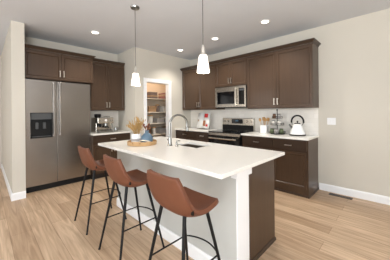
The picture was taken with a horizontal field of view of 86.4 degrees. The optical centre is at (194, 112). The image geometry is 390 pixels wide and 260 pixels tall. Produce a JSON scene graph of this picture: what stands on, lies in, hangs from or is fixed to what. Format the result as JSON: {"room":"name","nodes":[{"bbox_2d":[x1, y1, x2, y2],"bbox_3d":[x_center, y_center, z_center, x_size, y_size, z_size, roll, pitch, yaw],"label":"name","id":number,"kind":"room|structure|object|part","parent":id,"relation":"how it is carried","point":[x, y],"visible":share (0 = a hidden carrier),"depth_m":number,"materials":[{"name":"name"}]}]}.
{"room":"kitchen","nodes":[
{"label":"kitchen","id":0,"kind":"room"},
{"bbox_2d":[0,55,1,168],"bbox_3d":[-6.027,0.007,3.801,0.120,2.750,3.950,-1,0,45],"label":"wall","id":1,"kind":"structure","parent":0,"point":[0,55],"depth_m":5.04,"materials":[{"name":"paint"}]},
{"bbox_2d":[1,20,25,192],"bbox_3d":[-3.695,-0.015,4.162,2.694,2.750,0.159,-1,0,45],"label":"wall partition","id":2,"kind":"structure","parent":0,"point":[13,52],"depth_m":3.25,"materials":[{"name":"paint"}]},
{"bbox_2d":[1,164,25,200],"bbox_3d":[-3.675,1.304,4.144,2.690,0.112,0.175,-1,0,45],"label":"baseboard","id":3,"kind":"structure","parent":2,"relation":"attached to","point":[19,195],"depth_m":3.24,"materials":[{"name":"white paint"}]},
{"bbox_2d":[24,36,117,129],"bbox_3d":[-1.974,-0.031,5.054,0.128,2.750,3.526,-1,0,45],"label":"wall","id":4,"kind":"structure","parent":0,"point":[28,40],"depth_m":4.58,"materials":[{"name":"paint"}]},
{"bbox_2d":[25,48,92,83],"bbox_3d":[-2.595,-0.810,3.943,0.573,0.490,1.078,-1,0,45],"label":"upper cabinet","id":5,"kind":"object","parent":4,"relation":"attached to","point":[39,65],"visible":0.86,"depth_m":3.72,"materials":[{"name":"brown wood"}]},
{"bbox_3d":[-2.613,-0.805,3.580,0.020,0.454,0.529,-1,0,45],"label":"door","id":6,"kind":"part","parent":5,"relation":"part of","materials":[{"name":"brown wood"}]},
{"bbox_2d":[25,44,124,65],"bbox_3d":[-2.207,-1.088,4.077,0.210,0.058,1.818,-1,0,45],"label":"crown molding","id":7,"kind":"structure","parent":5,"relation":"attached to","point":[28,46],"depth_m":3.86,"materials":[{"name":"brown wood"}]},
{"bbox_3d":[-2.235,-0.808,3.964,0.020,0.454,0.537,-1,0,45],"label":"door","id":8,"kind":"part","parent":5,"relation":"part of","materials":[{"name":"brown wood"}]},
{"bbox_2d":[90,61,124,110],"bbox_3d":[-2.006,-0.547,4.651,0.413,1.027,0.745,-1,0,45],"label":"upper cabinet","id":9,"kind":"object","parent":4,"relation":"attached to","point":[107,88],"visible":0.91,"depth_m":4.51,"materials":[{"name":"brown wood"}]},
{"bbox_3d":[-2.030,-0.543,4.397,0.020,0.989,0.344,-1,0,45],"label":"door","id":10,"kind":"part","parent":9,"relation":"part of","materials":[{"name":"brown wood"}]},
{"bbox_3d":[-1.772,-0.545,4.659,0.020,0.989,0.379,-1,0,45],"label":"door","id":11,"kind":"part","parent":9,"relation":"part of","materials":[{"name":"brown wood"}]},
{"bbox_2d":[118,47,138,139],"bbox_3d":[-1.554,-0.035,4.817,0.818,2.750,0.100,-1,0,45],"label":"wall","id":12,"kind":"structure","parent":0,"point":[131,93],"depth_m":4.66,"materials":[{"name":"paint"}]},
{"bbox_2d":[147,83,165,136],"bbox_3d":[-1.249,-0.037,5.701,0.012,2.750,1.587,-1,0,45],"label":"wall","id":13,"kind":"structure","parent":0,"point":[151,87],"depth_m":5.86,"materials":[{"name":"paint"}]},
{"bbox_2d":[147,98,165,100],"bbox_3d":[-1.114,-0.343,5.557,0.385,0.022,1.573,-1,0,45],"label":"shelf","id":14,"kind":"object","parent":13,"relation":"attached to","point":[147,98],"visible":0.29,"depth_m":5.48,"materials":[{"name":"white wood"}]},
{"bbox_3d":[-1.105,0.587,5.557,0.385,0.022,1.573,-1,0,45],"label":"shelf","id":15,"kind":"object","parent":13,"relation":"attached to","visible":0},
{"bbox_2d":[156,127,165,133],"bbox_3d":[-0.954,0.504,5.693,0.308,0.142,0.228,-1,0,45],"label":"storage bin","id":16,"kind":"object","parent":15,"relation":"on","point":[160,130],"visible":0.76,"depth_m":5.58,"materials":[{"name":"grey"}]},
{"bbox_3d":[-1.111,0.007,5.557,0.385,0.022,1.573,-1,0,45],"label":"shelf","id":17,"kind":"object","parent":13,"relation":"attached to","visible":0},
{"bbox_2d":[147,106,156,111],"bbox_3d":[-1.192,-0.079,5.458,0.308,0.152,0.248,-1,0,45],"label":"storage basket","id":18,"kind":"object","parent":17,"relation":"on","point":[149,108],"visible":0.64,"depth_m":5.33,"materials":[{"name":"brown wicker"}]},
{"bbox_2d":[159,106,165,111],"bbox_3d":[-0.869,-0.082,5.785,0.308,0.152,0.248,-1,0,45],"label":"storage bin","id":19,"kind":"object","parent":17,"relation":"on","point":[161,108],"visible":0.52,"depth_m":5.65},
{"bbox_3d":[-1.108,0.297,5.557,0.385,0.022,1.573,-1,0,45],"label":"shelf","id":20,"kind":"object","parent":13,"relation":"attached to","visible":0},
{"bbox_2d":[147,115,152,122],"bbox_3d":[-1.175,0.182,5.444,0.146,0.210,0.144,-1,0,45],"label":"canister","id":21,"kind":"object","parent":20,"relation":"on","point":[150,117],"visible":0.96,"depth_m":5.38,"materials":[{"name":"white ceramic"}]},
{"bbox_2d":[153,118,164,122],"bbox_3d":[-1.013,0.224,5.636,0.308,0.122,0.268,-1,0,45],"label":"storage bin","id":22,"kind":"object","parent":20,"relation":"on","point":[155,120],"visible":0.87,"depth_m":5.53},
{"bbox_2d":[139,48,190,137],"bbox_3d":[-0.707,-0.042,5.166,0.100,2.750,1.587,-1,0,45],"label":"wall","id":23,"kind":"structure","parent":0,"point":[153,65],"depth_m":5.15,"materials":[{"name":"paint"}]},
{"bbox_2d":[143,78,171,137],"bbox_3d":[-0.902,0.281,4.958,0.130,2.107,0.784,-1,0,45],"label":"trim","id":24,"kind":"structure","parent":23,"relation":"attached to","point":[145,80],"depth_m":5.14,"materials":[{"name":"white paint"}]},
{"bbox_2d":[0,169,389,259],"bbox_3d":[-1.273,1.388,1.687,12.200,0.100,7.596,-1,0,45],"label":"floor","id":25,"kind":"structure","parent":0,"point":[41,225],"depth_m":2.33,"materials":[{"name":"brown wood"}]},
{"bbox_2d":[25,79,90,192],"bbox_3d":[-2.590,0.396,3.924,0.533,1.908,1.020,-1,0,45],"label":"refrigerator","id":26,"kind":"object","parent":25,"relation":"on","point":[57,114],"visible":0.96,"depth_m":3.70,"materials":[{"name":"grey metal"}]},
{"bbox_3d":[-2.664,0.351,3.596,0.068,1.800,0.449,-1,0,45],"label":"freezer door","id":27,"kind":"part","parent":26,"relation":"part of","materials":[{"name":"silver metal"}]},
{"bbox_3d":[-2.636,0.074,3.568,0.005,0.103,0.283,-1,0,45],"label":"control panel","id":28,"kind":"part","parent":26,"relation":"part of","materials":[{"name":"grey plastic"}]},
{"bbox_3d":[-2.496,-0.058,3.683,0.055,0.955,0.034,-1,0,45],"label":"handle","id":29,"kind":"part","parent":26,"relation":"part of","materials":[{"name":"silver metal"}]},
{"bbox_3d":[-2.431,-0.059,3.749,0.055,0.955,0.034,-1,0,45],"label":"handle","id":30,"kind":"part","parent":26,"relation":"part of","materials":[{"name":"silver metal"}]},
{"bbox_3d":[-2.304,0.347,3.961,0.068,1.800,0.565,-1,0,45],"label":"door","id":31,"kind":"part","parent":26,"relation":"part of","materials":[{"name":"silver metal"}]},
{"bbox_2d":[74,146,126,234],"bbox_3d":[-1.175,0.873,2.575,0.446,0.928,0.477,-1,0,45],"label":"bar stool","id":32,"kind":"object","parent":25,"relation":"on","point":[86,157],"visible":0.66,"depth_m":2.41,"materials":[{"name":"brown leather"}]},
{"bbox_3d":[-1.408,1.004,2.574,0.173,0.667,0.027,-1,0,-6],"label":"leg","id":33,"kind":"part","parent":32,"relation":"part of","materials":[{"name":"black metal"}]},
{"bbox_3d":[-1.171,1.001,2.341,0.027,0.667,0.173,-1,0,5],"label":"leg","id":34,"kind":"part","parent":32,"relation":"part of","materials":[{"name":"black metal"}]},
{"bbox_3d":[-1.189,0.559,2.563,0.434,0.299,0.402,-1,0,45],"label":"seat","id":35,"kind":"part","parent":32,"relation":"part of","materials":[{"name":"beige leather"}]},
{"bbox_3d":[-1.182,1.002,2.803,0.027,0.667,0.185,-1,0,9],"label":"leg","id":36,"kind":"part","parent":32,"relation":"part of","materials":[{"name":"black metal"}]},
{"bbox_3d":[-0.945,0.999,2.569,0.185,0.667,0.027,-1,0,-10],"label":"leg","id":37,"kind":"part","parent":32,"relation":"part of","materials":[{"name":"black metal"}]},
{"bbox_2d":[90,133,129,178],"bbox_3d":[-1.926,0.903,4.562,0.633,0.881,0.795,-1,0,45],"label":"base cabinet","id":38,"kind":"object","parent":25,"relation":"on","point":[97,151],"visible":0.42,"depth_m":4.23,"materials":[{"name":"brown wood"}]},
{"bbox_3d":[-1.873,0.938,4.229,0.020,0.564,0.389,-1,0,45],"label":"door","id":39,"kind":"part","parent":38,"relation":"part of","materials":[{"name":"brown wood"}]},
{"bbox_2d":[91,130,130,135],"bbox_3d":[-1.931,0.448,4.560,0.619,0.030,0.797,-1,0,45],"label":"countertop","id":40,"kind":"structure","parent":38,"relation":"on","point":[119,131],"depth_m":4.38,"materials":[{"name":"white stone"}]},
{"bbox_2d":[91,114,113,132],"bbox_3d":[-1.980,0.236,4.469,0.482,0.394,0.330,-1,0,45],"label":"espresso machine","id":41,"kind":"object","parent":40,"relation":"on","point":[99,124],"visible":0.99,"depth_m":4.39,"materials":[{"name":"silver metal"}]},
{"bbox_2d":[96,130,113,132],"bbox_3d":[-1.908,0.408,4.399,0.140,0.050,0.310,-1,0,45],"label":"drip tray","id":42,"kind":"object","parent":41,"relation":"on","point":[97,131],"depth_m":4.32,"materials":[{"name":"silver metal"}]},
{"bbox_3d":[-1.736,0.557,4.371,0.020,0.164,0.789,-1,0,45],"label":"drawer","id":43,"kind":"part","parent":38,"relation":"part of","materials":[{"name":"brown wood"}]},
{"bbox_3d":[-1.594,0.936,4.512,0.020,0.564,0.394,-1,0,45],"label":"door","id":44,"kind":"part","parent":38,"relation":"part of","materials":[{"name":"brown wood"}]},
{"bbox_2d":[98,154,164,259],"bbox_3d":[-0.623,0.868,2.030,0.446,0.928,0.477,-1,0,45],"label":"bar stool","id":45,"kind":"object","parent":25,"relation":"on","point":[115,169],"visible":0.92,"depth_m":1.91,"materials":[{"name":"brown leather"}]},
{"bbox_3d":[-0.856,0.999,2.030,0.173,0.667,0.027,-1,0,-6],"label":"leg","id":46,"kind":"part","parent":45,"relation":"part of","materials":[{"name":"black metal"}]},
{"bbox_3d":[-0.619,0.996,1.796,0.027,0.667,0.173,-1,0,5],"label":"leg","id":47,"kind":"part","parent":45,"relation":"part of","materials":[{"name":"black metal"}]},
{"bbox_3d":[-0.637,0.553,2.019,0.434,0.299,0.402,-1,0,45],"label":"seat","id":48,"kind":"part","parent":45,"relation":"part of","materials":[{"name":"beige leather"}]},
{"bbox_3d":[-0.630,0.996,2.259,0.027,0.667,0.185,-1,0,9],"label":"leg","id":49,"kind":"part","parent":45,"relation":"part of","materials":[{"name":"black metal"}]},
{"bbox_3d":[-0.393,0.994,2.025,0.185,0.667,0.027,-1,0,-10],"label":"leg","id":50,"kind":"part","parent":45,"relation":"part of","materials":[{"name":"black metal"}]},
{"bbox_2d":[147,169,220,259],"bbox_3d":[-0.075,0.863,1.490,0.446,0.928,0.477,-1,0,45],"label":"bar stool","id":51,"kind":"object","parent":25,"relation":"on","point":[169,192],"visible":1,"depth_m":1.36,"materials":[{"name":"brown leather"}]},
{"bbox_3d":[-0.308,0.993,1.489,0.173,0.667,0.027,-1,0,-6],"label":"leg","id":52,"kind":"part","parent":51,"relation":"part of","materials":[{"name":"black metal"}]},
{"bbox_3d":[-0.089,0.548,1.478,0.434,0.299,0.402,-1,0,45],"label":"seat","id":53,"kind":"part","parent":51,"relation":"part of","materials":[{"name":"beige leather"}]},
{"bbox_3d":[-0.071,0.991,1.256,0.027,0.667,0.173,-1,0,5],"label":"leg","id":54,"kind":"part","parent":51,"relation":"part of","materials":[{"name":"black metal"}]},
{"bbox_3d":[-0.082,0.991,1.718,0.027,0.667,0.185,-1,0,9],"label":"leg","id":55,"kind":"part","parent":51,"relation":"part of","materials":[{"name":"black metal"}]},
{"bbox_3d":[0.155,0.989,1.484,0.185,0.667,0.027,-1,0,-10],"label":"leg","id":56,"kind":"part","parent":51,"relation":"part of","materials":[{"name":"black metal"}]},
{"bbox_2d":[176,130,208,141],"bbox_3d":[0.098,0.885,5.083,1.140,0.881,0.585,-1,0,45],"label":"base cabinet","id":57,"kind":"object","parent":25,"relation":"on","point":[180,134],"visible":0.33,"depth_m":4.87,"materials":[{"name":"brown wood"}]},
{"bbox_3d":[-0.235,0.538,5.061,0.694,0.164,0.020,-1,0,45],"label":"drawer","id":58,"kind":"part","parent":57,"relation":"part of","materials":[{"name":"brown wood"}]},
{"bbox_2d":[175,127,222,131],"bbox_3d":[0.091,0.429,5.084,1.144,0.030,0.572,-1,0,45],"label":"countertop","id":59,"kind":"structure","parent":57,"relation":"on","point":[189,128],"depth_m":4.92,"materials":[{"name":"white stone"}]},
{"bbox_3d":[0.229,0.261,5.084,0.190,0.298,0.380,-1,0,-39],"label":"cookbook stand","id":60,"kind":"object","parent":59,"relation":"on","visible":0},
{"bbox_2d":[196,113,210,128],"bbox_3d":[0.198,0.204,5.068,0.120,0.380,0.434,-1,0,-39],"label":"cookbook","id":61,"kind":"object","parent":60,"relation":"on","point":[203,120],"visible":1,"depth_m":5.05,"materials":[{"name":"white paper"}]},
{"bbox_3d":[0.170,0.534,4.661,0.434,0.164,0.020,-1,0,45],"label":"drawer","id":62,"kind":"part","parent":57,"relation":"part of","materials":[{"name":"brown wood"}]},
{"bbox_2d":[117,151,275,259],"bbox_3d":[-0.106,0.886,2.546,2.031,0.881,0.855,-1,0,45],"label":"kitchen island","id":63,"kind":"object","parent":25,"relation":"on","point":[243,219],"visible":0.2,"depth_m":1.87,"materials":[{"name":"paint"}]},
{"bbox_3d":[-0.334,1.273,2.312,2.031,0.112,0.178,-1,0,45],"label":"baseboard","id":64,"kind":"part","parent":63,"relation":"part of","materials":[{"name":"white paint"}]},
{"bbox_2d":[98,136,284,178],"bbox_3d":[-0.210,0.432,2.483,2.121,0.030,1.056,-1,0,45],"label":"island countertop","id":65,"kind":"structure","parent":63,"relation":"on","point":[220,161],"depth_m":2.00,"materials":[{"name":"white stone"}]},
{"bbox_2d":[127,139,156,146],"bbox_3d":[-0.691,0.391,2.714,0.378,0.061,0.396,-1,0,45],"label":"serving tray","id":66,"kind":"object","parent":65,"relation":"on","point":[129,143],"visible":0.78,"depth_m":2.55,"materials":[{"name":"wood"}]},
{"bbox_2d":[131,133,140,141],"bbox_3d":[-0.772,0.347,2.731,0.135,0.128,0.135,-1,0,45],"label":"ceramic pot","id":67,"kind":"object","parent":66,"relation":"on","point":[134,137],"visible":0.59,"depth_m":2.67,"materials":[{"name":"white ceramic"}]},
{"bbox_2d":[126,116,145,133],"bbox_3d":[-0.775,0.199,2.739,0.262,0.308,0.267,-1,0,5],"label":"dried plant","id":68,"kind":"object","parent":67,"relation":"in","point":[137,127],"visible":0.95,"depth_m":2.71,"materials":[{"name":"yellow plant"}]},
{"bbox_2d":[141,130,152,141],"bbox_3d":[-0.620,0.323,2.679,0.156,0.174,0.156,-1,0,45],"label":"vase","id":69,"kind":"object","parent":66,"relation":"on","point":[146,136],"visible":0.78,"depth_m":2.63,"materials":[{"name":"ceramic"}]},
{"bbox_2d":[167,114,188,145],"bbox_3d":[-0.225,0.221,2.652,0.297,0.392,0.111,-1,0,-31],"label":"faucet","id":70,"kind":"object","parent":65,"relation":"on","point":[169,139],"visible":0.99,"depth_m":2.57,"materials":[{"name":"silver metal"}]},
{"bbox_3d":[-0.209,0.176,2.635,0.271,0.302,0.026,-1,0,-31],"label":"spout","id":71,"kind":"part","parent":70,"relation":"part of","materials":[{"name":"silver metal"}]},
{"bbox_2d":[181,144,204,147],"bbox_3d":[-0.033,0.530,2.646,0.468,0.171,0.323,-1,0,45],"label":"sink basin","id":72,"kind":"object","parent":65,"relation":"in","point":[187,145],"visible":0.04,"depth_m":2.83,"materials":[{"name":"metal"}]},
{"bbox_3d":[0.374,0.883,1.619,0.012,0.880,0.164,-1,0,45],"label":"trim","id":73,"kind":"part","parent":63,"relation":"part of","materials":[{"name":"white paint"}]},
{"bbox_3d":[0.619,1.305,1.928,0.016,0.030,0.613,-1,0,45],"label":"trim","id":74,"kind":"part","parent":63,"relation":"part of","materials":[{"name":"brown wood"}]},
{"bbox_2d":[208,118,254,145],"bbox_3d":[0.753,0.727,4.373,0.791,1.185,0.653,-1,0,45],"label":"stove","id":75,"kind":"object","parent":25,"relation":"on","point":[232,130],"visible":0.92,"depth_m":4.33,"materials":[{"name":"silver metal"}]},
{"bbox_3d":[0.575,0.453,4.196,0.785,0.055,0.024,-1,0,45],"label":"trim","id":76,"kind":"part","parent":75,"relation":"part of","materials":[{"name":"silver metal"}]},
{"bbox_2d":[208,134,241,145],"bbox_3d":[0.754,0.827,4.373,0.785,0.805,0.653,-1,0,45],"label":"oven","id":77,"kind":"object","parent":75,"relation":"in","point":[228,139],"depth_m":4.11,"materials":[{"name":"silver glass"}]},
{"bbox_2d":[208,130,253,133],"bbox_3d":[0.753,0.413,4.376,0.791,0.020,0.524,-1,0,45],"label":"cooktop","id":78,"kind":"object","parent":75,"relation":"in","point":[214,131],"depth_m":4.31,"materials":[{"name":"glass"}]},
{"bbox_2d":[242,135,318,198],"bbox_3d":[1.484,0.872,3.717,1.162,0.881,0.585,-1,0,45],"label":"base cabinet","id":79,"kind":"object","parent":25,"relation":"on","point":[296,171],"visible":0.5,"depth_m":3.34,"materials":[{"name":"brown wood"}]},
{"bbox_3d":[1.114,0.532,3.731,0.574,0.162,0.020,-1,0,45],"label":"drawer","id":80,"kind":"part","parent":79,"relation":"part of","materials":[{"name":"brown wood"}]},
{"bbox_3d":[1.117,0.913,3.731,0.574,0.559,0.020,-1,0,45],"label":"door","id":81,"kind":"part","parent":79,"relation":"part of","materials":[{"name":"brown wood"}]},
{"bbox_2d":[241,131,318,140],"bbox_3d":[1.480,0.416,3.715,1.171,0.030,0.572,-1,0,45],"label":"countertop","id":82,"kind":"structure","parent":79,"relation":"on","point":[258,134],"depth_m":3.51,"materials":[{"name":"white stone"}]},
{"bbox_2d":[260,125,267,132],"bbox_3d":[1.340,0.325,4.005,0.116,0.155,0.116,-1,0,39],"label":"utensil crock","id":83,"kind":"object","parent":82,"relation":"on","point":[263,128],"visible":0.98,"depth_m":3.96,"materials":[{"name":"white ceramic"}]},
{"bbox_2d":[270,109,284,134],"bbox_3d":[1.510,0.174,3.808,0.276,0.454,0.276,-1,0,45],"label":"tiered stand","id":84,"kind":"object","parent":82,"relation":"on","point":[276,109],"visible":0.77,"depth_m":3.73,"materials":[{"name":"metal"}]},
{"bbox_2d":[289,115,305,135],"bbox_3d":[1.753,0.222,3.568,0.273,0.353,0.256,-1,0,45],"label":"kettle","id":85,"kind":"object","parent":82,"relation":"on","point":[297,129],"visible":0.98,"depth_m":3.50,"materials":[{"name":"white metal"}]},
{"bbox_3d":[1.758,0.115,3.562,0.222,0.138,0.027,-1,0,45],"label":"handle","id":86,"kind":"part","parent":85,"relation":"part of","materials":[{"name":"black plastic"}]},
{"bbox_3d":[1.509,0.528,3.341,0.524,0.162,0.020,-1,0,45],"label":"drawer","id":87,"kind":"part","parent":79,"relation":"part of","materials":[{"name":"brown wood"}]},
{"bbox_3d":[1.513,0.909,3.341,0.524,0.559,0.020,-1,0,45],"label":"door","id":88,"kind":"part","parent":79,"relation":"part of","materials":[{"name":"brown wood"}]},
{"bbox_3d":[1.503,1.297,3.732,1.162,0.030,0.542,-1,0,45],"label":"trim","id":89,"kind":"part","parent":79,"relation":"part of","materials":[{"name":"brown wood"}]},
{"bbox_2d":[329,193,352,199],"bbox_3d":[2.253,1.303,3.212,0.300,0.005,0.090,-1,0,45],"label":"floor vent","id":90,"kind":"object","parent":25,"relation":"in","point":[333,194],"visible":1,"depth_m":3.20,"materials":[{"name":"brown metal"}]},
{"bbox_2d":[0,0,389,59],"bbox_3d":[-1.300,-1.462,1.687,12.200,0.100,7.596,-1,0,45],"label":"ceiling","id":91,"kind":"structure","parent":0,"point":[161,26],"depth_m":3.21,"materials":[{"name":"paint"}]},
{"bbox_2d":[90,30,100,33],"bbox_3d":[-1.759,-1.403,3.661,0.170,0.010,0.170,-1,0,45],"label":"recessed light","id":92,"kind":"object","parent":91,"relation":"in","point":[92,31],"visible":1,"depth_m":3.66,"materials":[{"name":"white paint"}]},
{"bbox_2d":[130,5,139,85],"bbox_3d":[-0.804,-0.889,2.797,0.124,1.055,0.124,-1,0,45],"label":"pendant light","id":93,"kind":"object","parent":91,"relation":"hanging from","point":[135,76],"visible":1,"depth_m":2.77,"materials":[{"name":"white glass"}]},
{"bbox_3d":[-0.805,-0.992,2.797,0.007,0.810,0.008,-1,0,45],"label":"rod","id":94,"kind":"part","parent":93,"relation":"part of","materials":[{"name":"grey metal"}]},
{"bbox_3d":[-0.800,-0.442,2.797,0.122,0.160,0.122,-1,0,45],"label":"lamp shade","id":95,"kind":"part","parent":93,"relation":"part of","materials":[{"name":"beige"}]},
{"bbox_2d":[197,0,209,73],"bbox_3d":[0.072,-0.897,1.933,0.124,1.055,0.124,-1,0,45],"label":"pendant light","id":96,"kind":"object","parent":91,"relation":"hanging from","point":[203,66],"visible":1,"depth_m":1.90,"materials":[{"name":"white glass"}]},
{"bbox_3d":[0.071,-1.000,1.933,0.007,0.810,0.008,-1,0,45],"label":"rod","id":97,"kind":"part","parent":96,"relation":"part of","materials":[{"name":"grey metal"}]},
{"bbox_2d":[200,45,205,54],"bbox_3d":[0.075,-0.576,1.933,0.076,0.097,0.076,-1,0,45],"label":"socket","id":98,"kind":"object","parent":96,"relation":"attached to","point":[202,48],"depth_m":1.91,"materials":[{"name":"silver metal"}]},
{"bbox_3d":[0.076,-0.450,1.933,0.122,0.160,0.122,-1,0,45],"label":"lamp shade","id":99,"kind":"part","parent":96,"relation":"part of","materials":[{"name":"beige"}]},
{"bbox_2d":[259,19,270,23],"bbox_3d":[1.109,-1.429,3.285,0.170,0.010,0.170,-1,0,45],"label":"recessed light","id":100,"kind":"object","parent":91,"relation":"in","point":[265,21],"visible":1,"depth_m":3.28,"materials":[{"name":"white paint"}]},
{"bbox_2d":[190,8,389,196],"bbox_3d":[2.468,-0.072,3.228,9.018,2.750,0.128,-1,0,45],"label":"wall","id":101,"kind":"structure","parent":0,"point":[354,53],"depth_m":3.23,"materials":[{"name":"paint"}]},
{"bbox_2d":[182,64,224,109],"bbox_3d":[0.166,-0.568,5.148,1.135,1.025,0.379,-1,0,45],"label":"upper cabinet","id":102,"kind":"object","parent":101,"relation":"attached to","point":[198,90],"visible":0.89,"depth_m":4.99,"materials":[{"name":"brown wood"}]},
{"bbox_3d":[-0.112,-0.560,5.218,0.554,0.989,0.020,-1,0,45],"label":"door","id":103,"kind":"part","parent":102,"relation":"part of","materials":[{"name":"brown wood"}]},
{"bbox_3d":[0.278,-0.564,4.834,0.529,0.989,0.020,-1,0,45],"label":"door","id":104,"kind":"part","parent":102,"relation":"part of","materials":[{"name":"brown wood"}]},
{"bbox_2d":[216,57,246,87],"bbox_3d":[0.848,-0.814,4.473,0.782,0.545,0.379,-1,0,45],"label":"upper cabinet","id":105,"kind":"object","parent":101,"relation":"attached to","point":[233,72],"visible":0.88,"depth_m":4.33,"materials":[{"name":"brown wood"}]},
{"bbox_3d":[0.608,-0.807,4.507,0.385,0.509,0.020,-1,0,45],"label":"door","id":106,"kind":"part","parent":105,"relation":"part of","materials":[{"name":"brown wood"}]},
{"bbox_2d":[215,85,246,107],"bbox_3d":[0.838,-0.312,4.458,0.768,0.450,0.419,-1,0,45],"label":"microwave","id":107,"kind":"object","parent":105,"relation":"attached to","point":[233,96],"visible":0.94,"depth_m":4.31,"materials":[{"name":"silver metal"}]},
{"bbox_3d":[0.664,-0.318,4.419,0.575,0.425,0.030,-1,0,45],"label":"door","id":108,"kind":"part","parent":107,"relation":"part of","materials":[{"name":"silver metal"}]},
{"bbox_3d":[0.939,-0.320,4.148,0.190,0.425,0.030,-1,0,45],"label":"control panel","id":109,"kind":"part","parent":107,"relation":"part of","materials":[{"name":"silver metal"}]},
{"bbox_3d":[0.886,-0.810,4.232,0.385,0.509,0.020,-1,0,45],"label":"door","id":110,"kind":"part","parent":105,"relation":"part of","materials":[{"name":"brown wood"}]},
{"bbox_2d":[247,43,318,108],"bbox_3d":[1.546,-0.580,3.787,1.165,1.027,0.379,-1,0,45],"label":"upper cabinet","id":111,"kind":"object","parent":101,"relation":"attached to","point":[288,77],"visible":1,"depth_m":3.58,"materials":[{"name":"brown wood"}]},
{"bbox_2d":[180,38,320,70],"bbox_3d":[0.862,-1.116,4.455,3.146,0.058,0.382,-1,0,45],"label":"crown molding","id":112,"kind":"structure","parent":111,"relation":"attached to","point":[317,43],"depth_m":3.80,"materials":[{"name":"brown wood"}]},
{"bbox_3d":[1.237,-0.573,3.889,0.576,0.989,0.020,-1,0,45],"label":"door","id":113,"kind":"part","parent":111,"relation":"part of","materials":[{"name":"brown wood"}]},
{"bbox_3d":[1.652,-0.577,3.480,0.577,0.989,0.020,-1,0,45],"label":"door","id":114,"kind":"part","parent":111,"relation":"part of","materials":[{"name":"brown wood"}]},
{"bbox_2d":[327,118,335,124],"bbox_3d":[2.225,0.150,3.385,0.120,0.114,0.009,-1,0,45],"label":"light switch","id":115,"kind":"object","parent":101,"relation":"attached to","point":[330,121],"visible":1,"depth_m":3.38,"materials":[{"name":"white paint"}]},
{"bbox_2d":[319,183,389,204],"bbox_3d":[3.839,1.234,1.798,4.875,0.112,0.016,-1,0,45],"label":"baseboard","id":116,"kind":"structure","parent":101,"relation":"attached to","point":[377,198],"depth_m":3.15,"materials":[{"name":"white paint"}]}
]}

